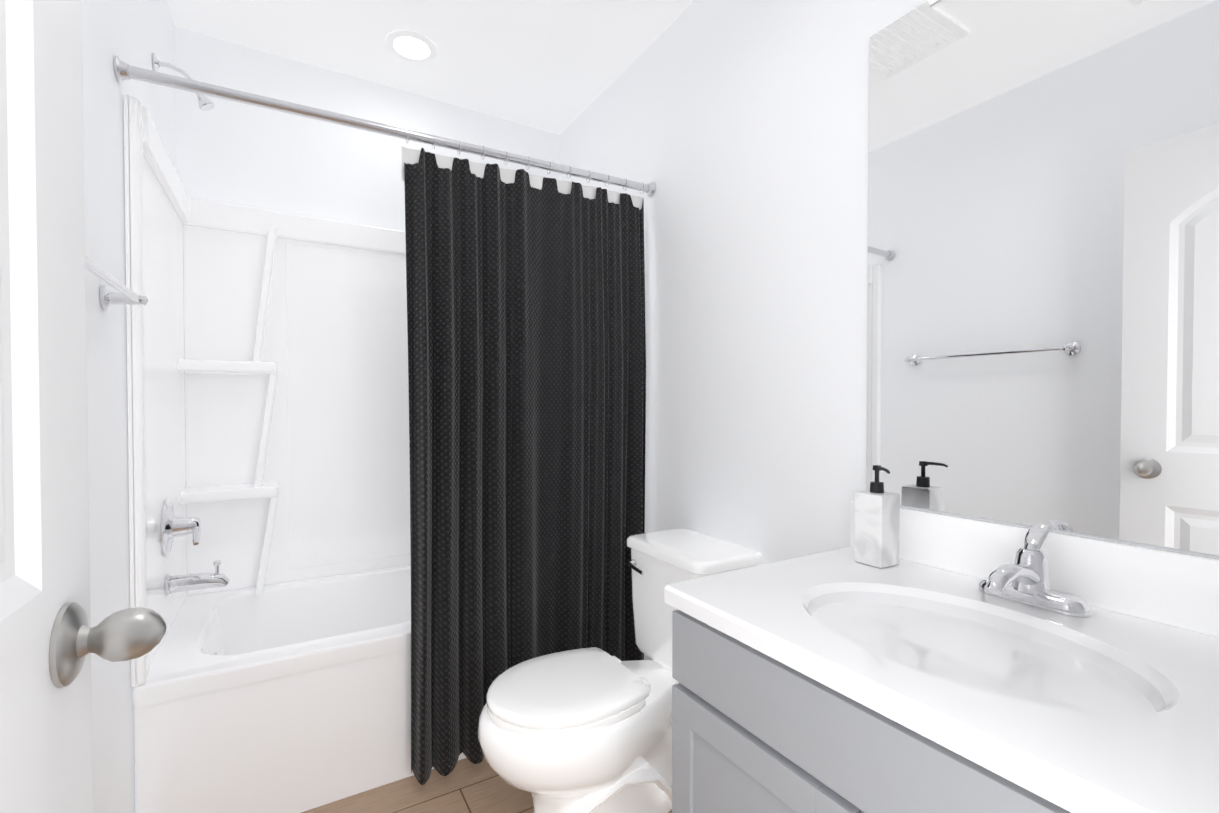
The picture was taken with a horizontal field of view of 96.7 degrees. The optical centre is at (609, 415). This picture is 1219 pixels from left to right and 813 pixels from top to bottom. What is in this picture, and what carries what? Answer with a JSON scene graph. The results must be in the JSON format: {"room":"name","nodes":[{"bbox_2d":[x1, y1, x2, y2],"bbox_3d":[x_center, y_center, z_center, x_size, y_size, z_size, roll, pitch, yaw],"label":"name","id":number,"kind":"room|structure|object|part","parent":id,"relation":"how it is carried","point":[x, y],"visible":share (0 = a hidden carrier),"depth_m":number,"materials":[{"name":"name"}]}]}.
{"room":"bathroom","nodes":[
{"label":"bathroom","id":0,"kind":"room"},
{"bbox_2d":[82,0,176,812],"bbox_3d":[-0.956,-0.127,0.831,0.120,2.500,2.790,-1,1,-31],"label":"wall","id":1,"kind":"structure","parent":0,"point":[137,33],"depth_m":1.20,"materials":[{"name":"white paint"}]},
{"bbox_2d":[85,256,147,309],"bbox_3d":[-0.884,-0.248,0.901,0.074,0.052,0.682,-1,1,-31],"label":"towel rail","id":2,"kind":"object","parent":1,"relation":"attached to","point":[125,296],"visible":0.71,"depth_m":1.13,"materials":[{"name":"silver metal"}]},
{"bbox_2d":[114,56,655,784],"bbox_3d":[-0.481,0.102,1.642,1.518,1.947,0.102,-1,1,-31],"label":"curtain rod","id":3,"kind":"object","parent":1,"relation":"attached to","point":[526,334],"visible":0.92,"depth_m":1.74,"materials":[{"name":"fabric"}]},
{"bbox_2d":[401,128,645,784],"bbox_3d":[-0.221,0.105,1.791,0.860,1.937,0.093,-1,1,-31],"label":"curtain","id":4,"kind":"object","parent":3,"relation":"hanging from","point":[526,330],"depth_m":1.74,"materials":[{"name":"fabric"}]},
{"bbox_2d":[167,0,694,134],"bbox_3d":[0.114,-1.424,0.616,1.760,0.100,4.220,-1,1,-31],"label":"ceiling","id":5,"kind":"structure","parent":0,"point":[558,67],"depth_m":2.01,"materials":[{"name":"white paint"}]},
{"bbox_2d":[385,30,436,62],"bbox_3d":[-0.747,-1.391,2.047,0.184,0.007,0.184,-1,1,-31],"label":"recessed light","id":6,"kind":"object","parent":5,"relation":"in","point":[417,47],"visible":1,"depth_m":2.04,"materials":[{"name":"white plastic"}]},
{"bbox_2d":[301,757,671,812],"bbox_3d":[0.114,1.176,0.655,1.760,0.100,4.220,-1,1,-31],"label":"floor","id":7,"kind":"structure","parent":0,"point":[465,785],"depth_m":1.58,"materials":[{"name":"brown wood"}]},
{"bbox_2d":[123,53,644,812],"bbox_3d":[-0.708,0.009,2.020,1.516,2.190,0.757,-1,1,-31],"label":"tub","id":8,"kind":"object","parent":7,"relation":"on","point":[267,379],"visible":0.73,"depth_m":1.96,"materials":[{"name":"white plastic"}]},
{"bbox_2d":[478,528,762,812],"bbox_3d":[0.020,0.749,1.506,0.772,0.726,0.390,-1,1,-31],"label":"toilet","id":9,"kind":"object","parent":7,"relation":"on","point":[585,730],"visible":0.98,"depth_m":1.38,"materials":[{"name":"white ceramic"}]},
{"bbox_3d":[0.084,0.462,1.657,0.028,0.026,0.094,-1,1,-31],"label":"handle","id":10,"kind":"part","parent":9,"relation":"part of","materials":[{"name":"silver metal"}]},
{"bbox_2d":[664,500,1218,812],"bbox_3d":[0.550,0.658,0.836,0.572,0.929,0.786,-1,1,-31],"label":"bathroom vanity","id":11,"kind":"object","parent":7,"relation":"on","point":[951,664],"visible":0.96,"depth_m":0.79,"materials":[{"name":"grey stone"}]},
{"bbox_2d":[854,465,899,567],"bbox_3d":[0.577,0.212,1.161,0.066,0.210,0.076,-1,1,-31],"label":"soap dispenser","id":12,"kind":"object","parent":11,"relation":"on","point":[876,524],"visible":1,"depth_m":1.14,"materials":[{"name":"stone"}]},
{"bbox_2d":[978,524,1090,616],"bbox_3d":[0.690,0.257,0.913,0.180,0.130,0.160,-1,1,-31],"label":"faucet","id":13,"kind":"object","parent":11,"relation":"on","point":[1033,572],"depth_m":0.93,"materials":[{"name":"silver metal"}]},
{"bbox_2d":[560,0,1218,659],"bbox_3d":[0.454,-0.140,1.669,0.120,2.500,2.790,-1,1,-31],"label":"wall","id":14,"kind":"structure","parent":0,"point":[736,132],"depth_m":1.60,"materials":[{"name":"white paint"}]},
{"bbox_2d":[866,0,1218,554],"bbox_3d":[0.891,-0.341,0.797,0.009,1.094,1.110,-1,1,-31],"label":"mirror","id":15,"kind":"object","parent":14,"relation":"attached to","point":[1043,274],"visible":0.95,"depth_m":0.97,"materials":[{"name":"clear glass"}]},
{"bbox_3d":[0.431,-0.116,0.103,1.520,2.500,0.120,-1,1,-31],"label":"wall","id":16,"kind":"structure","parent":0,"visible":0},
{"bbox_2d":[0,0,165,812],"bbox_3d":[-0.338,0.115,0.197,0.176,2.020,0.762,0,1,-30],"label":"door","id":17,"kind":"structure","parent":16,"relation":"in","point":[51,640],"depth_m":0.44,"materials":[{"name":"white paint"}]},
{"bbox_3d":[-0.502,0.200,0.482,0.176,0.070,0.107,0,1,-30],"label":"knob","id":18,"kind":"part","parent":17,"relation":"part of","materials":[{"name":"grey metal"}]}
]}

